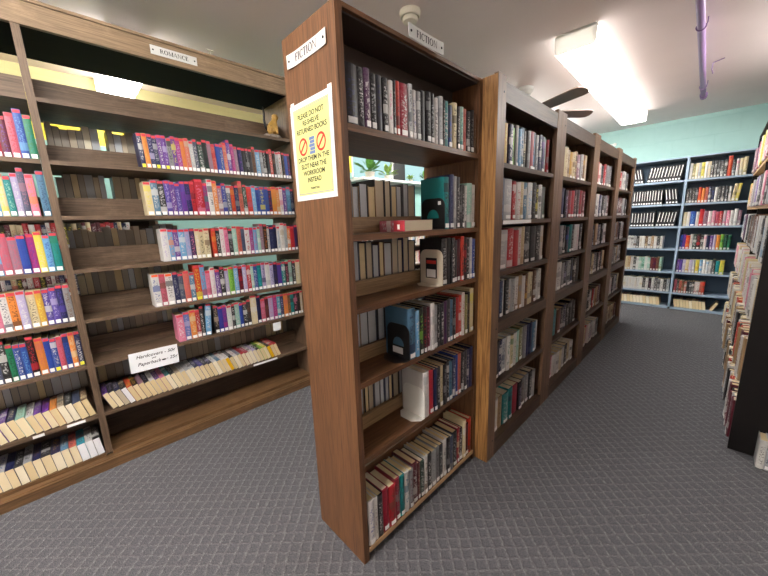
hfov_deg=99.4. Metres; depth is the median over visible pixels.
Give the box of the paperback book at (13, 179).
[8,173,25,215]
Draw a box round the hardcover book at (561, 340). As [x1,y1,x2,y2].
[557,339,568,361]
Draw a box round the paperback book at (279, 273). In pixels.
[276,262,282,286]
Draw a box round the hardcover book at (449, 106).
[448,105,451,147]
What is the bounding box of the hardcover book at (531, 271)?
[529,271,532,302]
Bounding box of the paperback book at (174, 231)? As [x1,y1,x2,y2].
[172,229,181,259]
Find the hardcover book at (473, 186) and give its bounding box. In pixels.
[471,185,474,226]
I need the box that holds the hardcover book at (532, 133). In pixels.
[529,131,533,168]
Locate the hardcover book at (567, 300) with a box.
[559,298,572,323]
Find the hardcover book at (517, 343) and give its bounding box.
[507,328,518,361]
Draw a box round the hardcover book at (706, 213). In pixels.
[702,211,708,225]
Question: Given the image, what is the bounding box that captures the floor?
[0,296,767,575]
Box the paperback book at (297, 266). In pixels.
[289,259,300,283]
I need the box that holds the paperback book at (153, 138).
[151,135,161,168]
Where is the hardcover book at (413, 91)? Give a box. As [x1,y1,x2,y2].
[412,90,416,138]
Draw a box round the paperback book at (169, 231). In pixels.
[167,229,175,260]
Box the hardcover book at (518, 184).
[515,182,520,218]
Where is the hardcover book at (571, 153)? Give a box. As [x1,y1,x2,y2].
[569,152,572,177]
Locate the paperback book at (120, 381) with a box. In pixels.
[117,378,135,402]
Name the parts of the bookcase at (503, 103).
panel, panel, shelf, shelf, shelf, fixed rail, shelf, panel, shelf, rail, panel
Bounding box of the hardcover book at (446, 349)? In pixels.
[443,348,460,393]
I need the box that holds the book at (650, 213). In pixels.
[648,212,652,226]
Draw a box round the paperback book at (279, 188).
[275,187,283,214]
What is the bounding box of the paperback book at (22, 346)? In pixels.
[18,339,33,378]
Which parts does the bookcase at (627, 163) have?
fixed rail, panel, rail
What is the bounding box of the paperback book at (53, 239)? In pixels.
[48,232,63,270]
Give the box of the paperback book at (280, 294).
[275,292,284,316]
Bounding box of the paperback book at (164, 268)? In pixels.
[160,265,167,272]
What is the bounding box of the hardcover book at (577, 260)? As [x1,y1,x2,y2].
[568,256,578,280]
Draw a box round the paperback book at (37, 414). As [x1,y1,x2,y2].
[33,400,51,430]
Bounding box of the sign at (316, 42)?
[286,27,325,69]
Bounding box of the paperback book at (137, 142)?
[132,133,146,167]
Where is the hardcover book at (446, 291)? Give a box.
[441,290,464,334]
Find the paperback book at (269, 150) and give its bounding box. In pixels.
[264,149,273,176]
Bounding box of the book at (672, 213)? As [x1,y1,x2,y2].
[668,211,673,225]
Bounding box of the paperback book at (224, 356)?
[217,351,234,370]
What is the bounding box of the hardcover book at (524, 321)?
[520,320,532,353]
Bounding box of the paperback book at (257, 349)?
[247,343,263,360]
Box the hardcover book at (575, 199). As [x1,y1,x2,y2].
[570,190,576,216]
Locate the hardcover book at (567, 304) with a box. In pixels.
[557,301,568,325]
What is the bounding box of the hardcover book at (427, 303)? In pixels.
[408,299,434,349]
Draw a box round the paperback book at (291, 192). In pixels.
[289,189,294,214]
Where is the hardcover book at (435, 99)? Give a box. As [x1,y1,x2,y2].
[434,98,437,143]
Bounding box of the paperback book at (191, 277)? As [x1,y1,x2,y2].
[188,271,196,300]
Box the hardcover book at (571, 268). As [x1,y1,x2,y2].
[562,257,572,283]
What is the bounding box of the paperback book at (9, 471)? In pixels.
[4,451,21,488]
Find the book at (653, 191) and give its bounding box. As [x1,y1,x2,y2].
[650,190,654,204]
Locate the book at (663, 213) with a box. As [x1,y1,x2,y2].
[658,212,664,225]
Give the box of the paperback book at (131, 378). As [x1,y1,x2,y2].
[128,375,146,399]
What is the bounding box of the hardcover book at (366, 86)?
[362,67,370,127]
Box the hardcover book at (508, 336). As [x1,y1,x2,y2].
[498,332,510,370]
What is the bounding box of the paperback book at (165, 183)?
[162,180,173,214]
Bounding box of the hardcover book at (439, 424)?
[433,420,456,465]
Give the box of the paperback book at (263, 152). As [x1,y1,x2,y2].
[262,150,267,176]
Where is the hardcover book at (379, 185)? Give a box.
[356,179,384,216]
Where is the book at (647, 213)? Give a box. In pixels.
[645,212,648,226]
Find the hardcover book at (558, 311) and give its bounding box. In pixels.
[554,307,560,333]
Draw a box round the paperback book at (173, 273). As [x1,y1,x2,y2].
[167,270,181,303]
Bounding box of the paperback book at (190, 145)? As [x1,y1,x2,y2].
[188,141,196,170]
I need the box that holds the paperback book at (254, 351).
[243,344,260,361]
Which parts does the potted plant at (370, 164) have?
pot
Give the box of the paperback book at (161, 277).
[156,273,168,305]
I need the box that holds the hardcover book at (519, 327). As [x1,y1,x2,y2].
[509,325,522,359]
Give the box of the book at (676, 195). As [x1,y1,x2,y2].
[674,188,678,203]
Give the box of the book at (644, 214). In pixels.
[642,212,645,226]
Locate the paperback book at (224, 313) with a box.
[216,302,228,330]
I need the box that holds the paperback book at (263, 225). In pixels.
[262,224,268,252]
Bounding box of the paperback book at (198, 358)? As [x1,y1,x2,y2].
[196,356,213,376]
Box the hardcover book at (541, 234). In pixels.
[525,225,543,258]
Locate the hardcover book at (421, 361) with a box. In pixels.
[418,360,439,408]
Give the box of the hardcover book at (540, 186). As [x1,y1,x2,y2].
[537,185,541,218]
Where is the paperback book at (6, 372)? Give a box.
[0,338,13,383]
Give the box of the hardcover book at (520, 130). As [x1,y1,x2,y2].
[517,129,521,165]
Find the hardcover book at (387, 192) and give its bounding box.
[384,180,390,216]
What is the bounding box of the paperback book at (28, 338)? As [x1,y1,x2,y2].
[24,333,41,376]
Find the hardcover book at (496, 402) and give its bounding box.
[494,397,497,431]
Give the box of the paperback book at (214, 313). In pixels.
[211,303,219,332]
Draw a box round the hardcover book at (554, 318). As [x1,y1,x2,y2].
[552,308,556,335]
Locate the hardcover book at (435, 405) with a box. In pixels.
[416,362,437,410]
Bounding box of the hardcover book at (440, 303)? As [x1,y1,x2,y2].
[422,299,443,344]
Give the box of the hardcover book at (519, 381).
[508,376,521,409]
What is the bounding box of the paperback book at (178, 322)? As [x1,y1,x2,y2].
[172,312,186,341]
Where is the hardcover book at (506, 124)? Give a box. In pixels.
[504,123,507,162]
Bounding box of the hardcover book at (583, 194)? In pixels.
[581,192,584,216]
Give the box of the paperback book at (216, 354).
[212,352,230,371]
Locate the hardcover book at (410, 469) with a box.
[391,455,413,507]
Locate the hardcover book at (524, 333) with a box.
[515,323,526,357]
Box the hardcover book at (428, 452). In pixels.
[410,440,431,489]
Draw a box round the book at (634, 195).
[632,191,636,205]
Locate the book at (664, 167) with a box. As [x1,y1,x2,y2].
[659,166,665,181]
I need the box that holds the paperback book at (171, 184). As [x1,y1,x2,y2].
[168,182,178,214]
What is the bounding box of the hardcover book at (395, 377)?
[392,371,398,396]
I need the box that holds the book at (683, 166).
[677,164,685,179]
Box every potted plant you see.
[353,159,380,176]
[379,164,397,178]
[406,174,413,180]
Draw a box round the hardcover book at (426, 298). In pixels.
[423,297,446,343]
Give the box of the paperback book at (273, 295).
[269,293,277,318]
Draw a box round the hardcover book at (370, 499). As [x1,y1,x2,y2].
[366,491,375,545]
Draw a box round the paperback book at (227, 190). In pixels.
[225,185,232,214]
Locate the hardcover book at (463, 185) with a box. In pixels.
[461,184,464,227]
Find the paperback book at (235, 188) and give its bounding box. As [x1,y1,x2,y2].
[232,185,240,214]
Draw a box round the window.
[350,157,423,186]
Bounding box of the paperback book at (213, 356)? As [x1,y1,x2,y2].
[208,353,226,372]
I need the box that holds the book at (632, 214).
[630,213,633,226]
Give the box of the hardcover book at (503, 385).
[498,383,512,418]
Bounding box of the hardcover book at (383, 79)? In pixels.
[381,77,388,131]
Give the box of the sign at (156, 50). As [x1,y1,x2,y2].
[149,44,196,65]
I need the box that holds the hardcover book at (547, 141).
[545,140,549,171]
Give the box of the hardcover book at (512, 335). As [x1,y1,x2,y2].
[502,331,513,367]
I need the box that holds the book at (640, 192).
[637,191,641,205]
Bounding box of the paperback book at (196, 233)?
[194,229,201,258]
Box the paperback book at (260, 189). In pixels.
[257,187,265,214]
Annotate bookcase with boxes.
[0,0,309,514]
[0,218,157,384]
[282,0,482,564]
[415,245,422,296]
[424,71,562,462]
[544,112,598,400]
[579,135,620,363]
[602,149,636,338]
[621,148,756,314]
[727,122,767,455]
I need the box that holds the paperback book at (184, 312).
[178,309,191,339]
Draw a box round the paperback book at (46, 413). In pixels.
[42,398,58,428]
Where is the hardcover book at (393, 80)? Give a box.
[391,79,396,133]
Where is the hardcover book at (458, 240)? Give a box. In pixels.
[455,239,459,281]
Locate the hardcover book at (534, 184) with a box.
[531,183,536,218]
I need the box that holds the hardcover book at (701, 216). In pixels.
[698,209,704,225]
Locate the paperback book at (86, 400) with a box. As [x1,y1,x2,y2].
[79,388,95,415]
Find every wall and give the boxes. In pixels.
[0,60,420,307]
[599,103,767,164]
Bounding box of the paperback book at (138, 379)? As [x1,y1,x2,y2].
[133,373,151,396]
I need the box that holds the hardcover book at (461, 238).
[439,236,463,280]
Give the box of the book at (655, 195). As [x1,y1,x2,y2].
[653,190,657,204]
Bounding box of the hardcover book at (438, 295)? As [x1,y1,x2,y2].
[431,294,455,339]
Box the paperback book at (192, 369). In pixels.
[182,360,200,380]
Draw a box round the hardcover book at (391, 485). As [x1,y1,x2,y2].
[370,468,395,526]
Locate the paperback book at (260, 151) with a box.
[258,150,264,176]
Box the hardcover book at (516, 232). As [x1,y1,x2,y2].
[512,230,518,265]
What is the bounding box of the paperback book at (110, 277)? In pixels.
[105,270,116,291]
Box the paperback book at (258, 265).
[250,262,262,289]
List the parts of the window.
frame, sill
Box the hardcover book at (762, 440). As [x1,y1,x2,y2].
[754,431,767,468]
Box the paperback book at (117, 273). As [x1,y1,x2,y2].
[113,270,124,290]
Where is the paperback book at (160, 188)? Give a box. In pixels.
[156,180,167,214]
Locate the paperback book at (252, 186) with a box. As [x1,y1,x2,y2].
[246,185,257,214]
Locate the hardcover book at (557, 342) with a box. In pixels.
[554,341,566,364]
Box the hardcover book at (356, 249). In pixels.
[354,241,359,280]
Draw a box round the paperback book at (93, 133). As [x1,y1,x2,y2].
[88,128,100,149]
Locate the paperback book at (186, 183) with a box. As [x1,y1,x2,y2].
[183,181,193,214]
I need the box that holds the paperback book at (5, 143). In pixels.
[0,115,12,156]
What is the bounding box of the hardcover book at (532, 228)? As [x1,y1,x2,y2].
[528,226,535,261]
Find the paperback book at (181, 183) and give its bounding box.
[175,181,188,214]
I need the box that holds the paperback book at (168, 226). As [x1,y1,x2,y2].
[166,224,172,229]
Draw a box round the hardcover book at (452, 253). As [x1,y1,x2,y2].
[450,238,454,282]
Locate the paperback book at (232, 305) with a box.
[225,302,236,328]
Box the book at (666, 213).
[662,211,667,225]
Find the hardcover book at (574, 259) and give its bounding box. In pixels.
[571,258,576,282]
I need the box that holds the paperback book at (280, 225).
[273,223,284,250]
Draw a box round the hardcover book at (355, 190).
[352,186,359,216]
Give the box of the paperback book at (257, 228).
[256,226,261,252]
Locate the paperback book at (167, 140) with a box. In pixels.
[165,138,174,169]
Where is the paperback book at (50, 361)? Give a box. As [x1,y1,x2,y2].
[42,334,55,372]
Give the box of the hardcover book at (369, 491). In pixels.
[366,487,378,539]
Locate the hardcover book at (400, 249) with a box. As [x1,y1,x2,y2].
[398,239,402,272]
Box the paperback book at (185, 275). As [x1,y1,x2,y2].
[178,269,191,301]
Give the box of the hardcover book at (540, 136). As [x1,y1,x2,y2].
[537,135,541,170]
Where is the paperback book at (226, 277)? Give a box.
[223,267,230,294]
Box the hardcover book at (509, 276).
[500,275,518,309]
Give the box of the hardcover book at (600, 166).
[598,163,601,183]
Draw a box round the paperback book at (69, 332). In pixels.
[66,328,79,366]
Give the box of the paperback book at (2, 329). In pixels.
[0,312,5,333]
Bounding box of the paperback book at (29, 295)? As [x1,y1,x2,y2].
[24,289,41,327]
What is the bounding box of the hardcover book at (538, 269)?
[528,268,540,298]
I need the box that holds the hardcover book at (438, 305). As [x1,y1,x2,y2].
[434,303,439,346]
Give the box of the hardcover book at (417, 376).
[402,365,428,416]
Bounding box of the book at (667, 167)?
[662,166,669,181]
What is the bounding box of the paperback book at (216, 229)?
[215,228,221,256]
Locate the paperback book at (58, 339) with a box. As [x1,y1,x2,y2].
[55,332,67,369]
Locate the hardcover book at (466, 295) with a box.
[464,294,467,333]
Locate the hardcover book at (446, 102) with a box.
[445,101,447,146]
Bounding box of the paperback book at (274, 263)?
[268,261,278,286]
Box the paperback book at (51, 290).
[47,285,62,323]
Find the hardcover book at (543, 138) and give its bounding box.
[540,137,544,171]
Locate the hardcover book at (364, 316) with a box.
[360,312,368,345]
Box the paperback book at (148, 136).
[146,134,156,167]
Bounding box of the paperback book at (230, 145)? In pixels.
[229,144,236,173]
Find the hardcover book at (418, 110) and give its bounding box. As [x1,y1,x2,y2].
[416,91,420,139]
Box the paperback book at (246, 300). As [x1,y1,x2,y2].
[240,297,251,324]
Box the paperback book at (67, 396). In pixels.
[64,391,80,420]
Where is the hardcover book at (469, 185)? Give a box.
[460,183,471,227]
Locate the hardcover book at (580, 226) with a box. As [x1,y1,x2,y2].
[560,223,582,249]
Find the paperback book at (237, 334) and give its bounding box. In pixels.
[235,331,241,344]
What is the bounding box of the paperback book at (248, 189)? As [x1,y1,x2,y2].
[245,187,253,214]
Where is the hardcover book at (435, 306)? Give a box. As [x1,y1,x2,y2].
[434,304,436,347]
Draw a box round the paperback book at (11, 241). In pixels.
[5,237,23,274]
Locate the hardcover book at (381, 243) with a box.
[372,241,384,275]
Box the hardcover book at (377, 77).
[375,75,382,130]
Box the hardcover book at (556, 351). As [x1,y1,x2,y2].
[551,348,559,372]
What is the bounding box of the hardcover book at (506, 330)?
[503,329,516,364]
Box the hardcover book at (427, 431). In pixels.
[422,427,446,475]
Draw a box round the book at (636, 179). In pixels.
[635,171,637,183]
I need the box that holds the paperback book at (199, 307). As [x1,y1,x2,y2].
[194,304,205,335]
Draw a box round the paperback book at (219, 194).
[216,186,224,214]
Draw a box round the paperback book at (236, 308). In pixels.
[228,300,240,327]
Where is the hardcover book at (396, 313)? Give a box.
[385,304,414,359]
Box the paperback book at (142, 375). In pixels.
[139,372,157,395]
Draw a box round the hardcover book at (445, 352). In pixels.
[439,350,457,395]
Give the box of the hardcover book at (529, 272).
[518,271,530,303]
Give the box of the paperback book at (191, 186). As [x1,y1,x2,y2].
[188,181,197,214]
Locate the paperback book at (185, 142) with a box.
[182,138,192,170]
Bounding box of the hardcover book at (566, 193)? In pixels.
[563,190,568,217]
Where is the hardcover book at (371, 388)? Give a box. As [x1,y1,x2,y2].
[369,384,374,409]
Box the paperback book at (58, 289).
[54,283,68,322]
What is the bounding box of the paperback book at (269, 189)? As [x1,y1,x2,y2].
[267,188,272,214]
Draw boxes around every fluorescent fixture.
[94,24,146,97]
[555,22,629,100]
[599,80,647,125]
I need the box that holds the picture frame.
[393,163,404,180]
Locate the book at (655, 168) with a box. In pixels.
[650,167,656,182]
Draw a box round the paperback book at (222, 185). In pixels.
[216,183,228,214]
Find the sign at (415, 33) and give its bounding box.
[408,22,443,54]
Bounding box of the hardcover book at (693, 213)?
[689,211,696,225]
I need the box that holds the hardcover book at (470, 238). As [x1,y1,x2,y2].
[467,237,471,278]
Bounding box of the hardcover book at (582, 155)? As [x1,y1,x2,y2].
[579,154,583,179]
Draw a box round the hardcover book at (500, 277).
[500,277,510,312]
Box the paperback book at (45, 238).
[41,235,55,271]
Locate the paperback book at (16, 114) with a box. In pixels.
[11,108,30,158]
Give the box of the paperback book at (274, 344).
[264,338,280,354]
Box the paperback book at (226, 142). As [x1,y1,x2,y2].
[220,140,232,173]
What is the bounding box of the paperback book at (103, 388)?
[99,382,117,408]
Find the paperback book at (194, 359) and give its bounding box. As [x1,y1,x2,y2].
[192,357,209,378]
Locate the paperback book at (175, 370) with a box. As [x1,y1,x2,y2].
[168,364,187,385]
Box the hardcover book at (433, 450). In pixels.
[414,438,435,485]
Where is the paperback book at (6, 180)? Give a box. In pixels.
[1,176,18,215]
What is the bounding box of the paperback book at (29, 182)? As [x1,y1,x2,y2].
[23,174,41,215]
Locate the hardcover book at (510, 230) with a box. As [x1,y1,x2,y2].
[502,228,513,267]
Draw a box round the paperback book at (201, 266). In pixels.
[197,263,207,298]
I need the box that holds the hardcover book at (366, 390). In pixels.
[364,386,369,411]
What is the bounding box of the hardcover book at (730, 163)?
[726,155,733,175]
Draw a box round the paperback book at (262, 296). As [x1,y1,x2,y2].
[259,295,269,320]
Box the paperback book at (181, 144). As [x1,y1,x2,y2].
[178,138,187,170]
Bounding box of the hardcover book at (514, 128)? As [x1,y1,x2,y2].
[512,128,514,160]
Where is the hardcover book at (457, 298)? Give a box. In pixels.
[433,293,458,337]
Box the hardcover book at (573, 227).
[561,224,574,250]
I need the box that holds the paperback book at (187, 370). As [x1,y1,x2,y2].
[178,361,196,382]
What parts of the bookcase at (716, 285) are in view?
shelf, shelf, shelf, shelf, shelf, shelf, shelf, panel, shelf, shelf, shelf, shelf, shelf, shelf, shelf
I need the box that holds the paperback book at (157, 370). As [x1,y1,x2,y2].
[154,368,172,390]
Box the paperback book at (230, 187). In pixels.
[229,186,236,214]
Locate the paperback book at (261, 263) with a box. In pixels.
[258,262,266,288]
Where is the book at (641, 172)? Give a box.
[639,169,644,183]
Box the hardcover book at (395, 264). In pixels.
[373,238,398,273]
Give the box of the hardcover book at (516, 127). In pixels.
[513,125,518,165]
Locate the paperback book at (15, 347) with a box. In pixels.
[11,340,26,379]
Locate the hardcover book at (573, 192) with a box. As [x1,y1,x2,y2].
[570,191,574,216]
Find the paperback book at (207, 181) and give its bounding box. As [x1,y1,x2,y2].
[201,179,215,214]
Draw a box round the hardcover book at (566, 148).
[563,147,568,176]
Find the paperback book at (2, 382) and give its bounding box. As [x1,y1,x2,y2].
[0,367,4,384]
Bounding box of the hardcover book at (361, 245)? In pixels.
[358,242,366,279]
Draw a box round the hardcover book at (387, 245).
[384,242,391,274]
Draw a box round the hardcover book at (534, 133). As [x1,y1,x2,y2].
[533,133,535,168]
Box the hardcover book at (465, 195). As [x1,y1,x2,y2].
[464,186,466,227]
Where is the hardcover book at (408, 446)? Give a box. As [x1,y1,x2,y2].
[404,442,427,493]
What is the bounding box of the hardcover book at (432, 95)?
[431,94,434,142]
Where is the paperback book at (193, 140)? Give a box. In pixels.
[189,139,200,171]
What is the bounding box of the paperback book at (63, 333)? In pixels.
[60,329,73,368]
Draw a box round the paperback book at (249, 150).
[247,149,253,175]
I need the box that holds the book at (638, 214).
[636,213,639,226]
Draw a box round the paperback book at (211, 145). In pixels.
[210,144,217,172]
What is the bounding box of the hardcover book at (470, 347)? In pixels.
[455,342,472,386]
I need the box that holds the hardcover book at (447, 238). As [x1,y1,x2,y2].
[428,237,450,283]
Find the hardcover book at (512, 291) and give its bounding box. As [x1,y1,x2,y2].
[504,277,514,311]
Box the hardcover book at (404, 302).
[401,301,426,353]
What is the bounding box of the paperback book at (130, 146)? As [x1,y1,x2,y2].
[123,132,135,153]
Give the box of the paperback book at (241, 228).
[240,227,246,254]
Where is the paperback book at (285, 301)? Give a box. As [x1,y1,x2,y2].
[278,291,288,316]
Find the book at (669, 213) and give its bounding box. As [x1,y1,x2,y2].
[665,211,671,225]
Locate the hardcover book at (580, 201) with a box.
[578,190,582,216]
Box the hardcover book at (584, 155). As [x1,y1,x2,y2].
[582,155,585,180]
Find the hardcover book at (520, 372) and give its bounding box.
[516,370,527,401]
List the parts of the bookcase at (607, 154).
shelf, shelf, fixed rail, panel, shelf, rail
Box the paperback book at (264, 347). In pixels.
[254,341,270,358]
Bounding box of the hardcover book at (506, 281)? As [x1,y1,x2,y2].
[503,278,508,314]
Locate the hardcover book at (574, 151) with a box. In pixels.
[574,151,577,178]
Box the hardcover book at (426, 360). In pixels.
[422,359,442,406]
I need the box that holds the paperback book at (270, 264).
[269,263,274,287]
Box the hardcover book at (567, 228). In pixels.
[564,227,568,252]
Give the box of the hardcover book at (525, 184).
[522,182,526,218]
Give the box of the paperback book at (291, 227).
[289,226,294,249]
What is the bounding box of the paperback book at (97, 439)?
[90,424,104,454]
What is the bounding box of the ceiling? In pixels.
[0,0,767,133]
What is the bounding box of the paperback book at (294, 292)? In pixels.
[287,290,297,313]
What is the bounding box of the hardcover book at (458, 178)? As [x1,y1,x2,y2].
[456,177,459,227]
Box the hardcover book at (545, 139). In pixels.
[544,139,545,171]
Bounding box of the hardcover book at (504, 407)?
[496,387,507,424]
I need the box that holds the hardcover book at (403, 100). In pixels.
[399,82,407,136]
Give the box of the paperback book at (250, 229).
[249,228,254,253]
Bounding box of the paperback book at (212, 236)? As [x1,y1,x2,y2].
[208,228,217,256]
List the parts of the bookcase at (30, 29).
rail, shelf, shelf, shelf, shelf, shelf, shelf, rail, rail, shelf, shelf, rail, rail, rail, rail, rail, panel, header rail, rail, plinth rail, shelf, shelf, shelf, shelf, shelf, rail, shelf, shelf, shelf, panel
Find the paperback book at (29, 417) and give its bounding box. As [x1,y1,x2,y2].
[25,402,43,433]
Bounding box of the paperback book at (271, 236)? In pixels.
[268,227,274,251]
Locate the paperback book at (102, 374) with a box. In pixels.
[96,365,107,381]
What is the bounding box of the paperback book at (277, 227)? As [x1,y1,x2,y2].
[276,226,280,250]
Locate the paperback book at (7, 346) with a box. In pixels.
[4,340,19,381]
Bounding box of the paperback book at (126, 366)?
[122,359,130,374]
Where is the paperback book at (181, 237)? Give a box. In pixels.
[177,229,187,259]
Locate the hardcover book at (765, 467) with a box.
[763,433,767,470]
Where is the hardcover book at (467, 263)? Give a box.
[466,239,468,278]
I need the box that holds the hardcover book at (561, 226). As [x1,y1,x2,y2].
[558,225,563,254]
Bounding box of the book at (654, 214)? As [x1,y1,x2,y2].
[651,212,656,226]
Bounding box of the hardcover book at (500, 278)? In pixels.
[500,278,503,315]
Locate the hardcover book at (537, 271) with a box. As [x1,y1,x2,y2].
[535,271,537,299]
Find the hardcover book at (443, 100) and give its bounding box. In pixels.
[443,100,444,145]
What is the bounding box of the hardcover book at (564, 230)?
[562,225,565,253]
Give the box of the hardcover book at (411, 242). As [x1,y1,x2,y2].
[409,240,414,270]
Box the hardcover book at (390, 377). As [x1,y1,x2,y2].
[389,375,392,397]
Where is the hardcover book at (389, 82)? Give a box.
[387,80,393,133]
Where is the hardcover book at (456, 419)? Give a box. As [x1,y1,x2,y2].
[443,410,465,457]
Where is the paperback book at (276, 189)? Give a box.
[275,188,280,214]
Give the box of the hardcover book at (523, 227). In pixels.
[502,226,524,263]
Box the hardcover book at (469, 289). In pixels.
[448,286,472,331]
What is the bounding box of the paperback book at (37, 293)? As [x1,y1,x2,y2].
[33,288,48,326]
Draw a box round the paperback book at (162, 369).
[159,366,177,388]
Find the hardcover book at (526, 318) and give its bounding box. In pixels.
[526,318,536,348]
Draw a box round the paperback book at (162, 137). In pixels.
[160,135,170,168]
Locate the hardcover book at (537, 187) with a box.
[535,186,538,218]
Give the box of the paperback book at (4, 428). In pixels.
[0,408,16,441]
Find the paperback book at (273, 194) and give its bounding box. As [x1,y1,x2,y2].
[267,187,277,214]
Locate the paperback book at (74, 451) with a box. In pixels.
[68,431,82,463]
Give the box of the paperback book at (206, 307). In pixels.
[200,302,211,334]
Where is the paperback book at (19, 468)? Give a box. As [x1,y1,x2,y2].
[14,448,30,484]
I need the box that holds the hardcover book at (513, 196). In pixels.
[510,181,515,219]
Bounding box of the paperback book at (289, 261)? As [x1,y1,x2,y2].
[281,259,292,284]
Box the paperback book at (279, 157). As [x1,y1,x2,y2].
[277,152,282,177]
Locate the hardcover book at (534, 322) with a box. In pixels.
[524,319,535,351]
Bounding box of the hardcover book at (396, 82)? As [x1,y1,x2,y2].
[395,81,399,134]
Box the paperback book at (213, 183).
[211,181,219,214]
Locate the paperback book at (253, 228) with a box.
[247,227,258,253]
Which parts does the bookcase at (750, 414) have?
panel, panel, shelf, shelf, panel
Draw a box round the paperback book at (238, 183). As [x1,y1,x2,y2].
[231,181,244,214]
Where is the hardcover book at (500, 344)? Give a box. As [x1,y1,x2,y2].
[498,339,501,375]
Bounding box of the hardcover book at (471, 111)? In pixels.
[468,110,473,152]
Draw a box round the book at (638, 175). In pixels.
[636,169,640,183]
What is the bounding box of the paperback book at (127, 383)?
[122,376,141,400]
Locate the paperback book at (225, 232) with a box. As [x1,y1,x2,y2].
[223,227,229,255]
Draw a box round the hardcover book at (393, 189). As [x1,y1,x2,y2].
[390,185,396,215]
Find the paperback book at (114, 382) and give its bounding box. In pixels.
[111,379,129,404]
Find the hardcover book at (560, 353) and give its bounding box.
[551,346,561,369]
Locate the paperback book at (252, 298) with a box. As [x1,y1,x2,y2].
[244,294,257,324]
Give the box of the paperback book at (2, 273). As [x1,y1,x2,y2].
[0,257,4,275]
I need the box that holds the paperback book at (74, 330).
[72,327,85,365]
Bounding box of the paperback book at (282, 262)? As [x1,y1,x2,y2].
[274,261,285,285]
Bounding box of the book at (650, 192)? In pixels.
[648,190,651,204]
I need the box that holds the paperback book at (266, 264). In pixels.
[262,261,270,288]
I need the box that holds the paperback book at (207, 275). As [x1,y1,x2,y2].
[204,269,212,297]
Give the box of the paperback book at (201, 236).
[198,229,205,257]
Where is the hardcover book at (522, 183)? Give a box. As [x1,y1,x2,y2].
[520,182,523,218]
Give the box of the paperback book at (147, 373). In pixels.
[144,371,162,393]
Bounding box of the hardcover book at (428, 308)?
[427,306,429,351]
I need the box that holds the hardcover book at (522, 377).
[512,373,524,404]
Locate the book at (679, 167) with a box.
[674,165,681,180]
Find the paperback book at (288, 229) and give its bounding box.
[286,226,290,250]
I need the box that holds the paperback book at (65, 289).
[61,283,75,321]
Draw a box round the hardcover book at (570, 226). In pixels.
[564,224,572,251]
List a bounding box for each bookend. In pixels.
[384,322,409,362]
[400,382,424,421]
[417,249,442,286]
[422,198,444,229]
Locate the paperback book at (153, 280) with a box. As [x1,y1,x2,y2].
[147,273,162,306]
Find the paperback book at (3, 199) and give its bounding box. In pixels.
[0,173,10,215]
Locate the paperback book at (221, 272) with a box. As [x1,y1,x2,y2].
[213,266,226,295]
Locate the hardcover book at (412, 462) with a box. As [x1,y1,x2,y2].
[392,448,417,502]
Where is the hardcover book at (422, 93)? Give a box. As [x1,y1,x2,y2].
[419,90,424,140]
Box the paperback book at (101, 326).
[96,321,106,334]
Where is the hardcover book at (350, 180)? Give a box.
[350,180,352,216]
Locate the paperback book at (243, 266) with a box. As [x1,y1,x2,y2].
[236,263,247,291]
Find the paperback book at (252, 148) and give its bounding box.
[247,147,257,175]
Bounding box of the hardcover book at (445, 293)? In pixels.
[437,292,461,336]
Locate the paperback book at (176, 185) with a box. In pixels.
[174,183,183,214]
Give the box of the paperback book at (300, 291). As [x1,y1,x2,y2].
[295,289,302,312]
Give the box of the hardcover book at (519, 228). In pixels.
[514,227,521,264]
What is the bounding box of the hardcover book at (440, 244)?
[419,238,446,284]
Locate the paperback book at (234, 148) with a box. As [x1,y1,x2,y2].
[233,146,239,174]
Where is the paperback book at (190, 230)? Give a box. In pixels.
[188,228,197,258]
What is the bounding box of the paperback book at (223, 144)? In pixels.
[219,142,229,173]
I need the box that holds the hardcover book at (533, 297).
[521,269,536,301]
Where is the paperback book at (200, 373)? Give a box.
[187,358,205,379]
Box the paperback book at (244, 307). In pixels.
[236,300,248,325]
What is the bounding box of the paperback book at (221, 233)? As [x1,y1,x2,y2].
[213,227,225,255]
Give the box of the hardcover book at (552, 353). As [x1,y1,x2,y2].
[551,352,555,375]
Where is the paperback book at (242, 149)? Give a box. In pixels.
[241,148,246,174]
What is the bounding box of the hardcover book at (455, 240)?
[455,240,456,281]
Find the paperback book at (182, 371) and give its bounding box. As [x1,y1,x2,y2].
[173,363,191,384]
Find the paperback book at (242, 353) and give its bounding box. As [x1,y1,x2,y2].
[233,347,249,365]
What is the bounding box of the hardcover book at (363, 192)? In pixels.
[352,183,368,216]
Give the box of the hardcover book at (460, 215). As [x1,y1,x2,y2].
[459,185,461,227]
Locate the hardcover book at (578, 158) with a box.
[576,155,580,178]
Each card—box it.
[128,344,178,373]
[273,322,280,330]
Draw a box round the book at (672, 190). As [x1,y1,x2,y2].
[671,188,674,203]
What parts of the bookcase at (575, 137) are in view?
shelf, shelf, shelf, fixed rail, panel, shelf, panel, rail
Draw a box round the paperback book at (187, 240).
[184,229,191,258]
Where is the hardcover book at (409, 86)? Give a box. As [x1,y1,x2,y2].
[406,84,412,137]
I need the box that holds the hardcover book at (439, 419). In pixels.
[437,417,459,462]
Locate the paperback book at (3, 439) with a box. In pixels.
[0,411,8,445]
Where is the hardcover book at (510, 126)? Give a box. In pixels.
[507,124,513,163]
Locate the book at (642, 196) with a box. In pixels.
[640,191,643,205]
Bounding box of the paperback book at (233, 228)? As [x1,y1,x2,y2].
[225,226,238,254]
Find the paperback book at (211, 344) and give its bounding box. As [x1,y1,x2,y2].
[207,338,215,351]
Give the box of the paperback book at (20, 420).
[14,404,34,436]
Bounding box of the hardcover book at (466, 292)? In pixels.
[449,289,469,332]
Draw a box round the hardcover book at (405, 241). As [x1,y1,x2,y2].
[398,237,408,271]
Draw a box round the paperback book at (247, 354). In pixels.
[236,346,253,363]
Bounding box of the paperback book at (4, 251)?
[0,234,14,275]

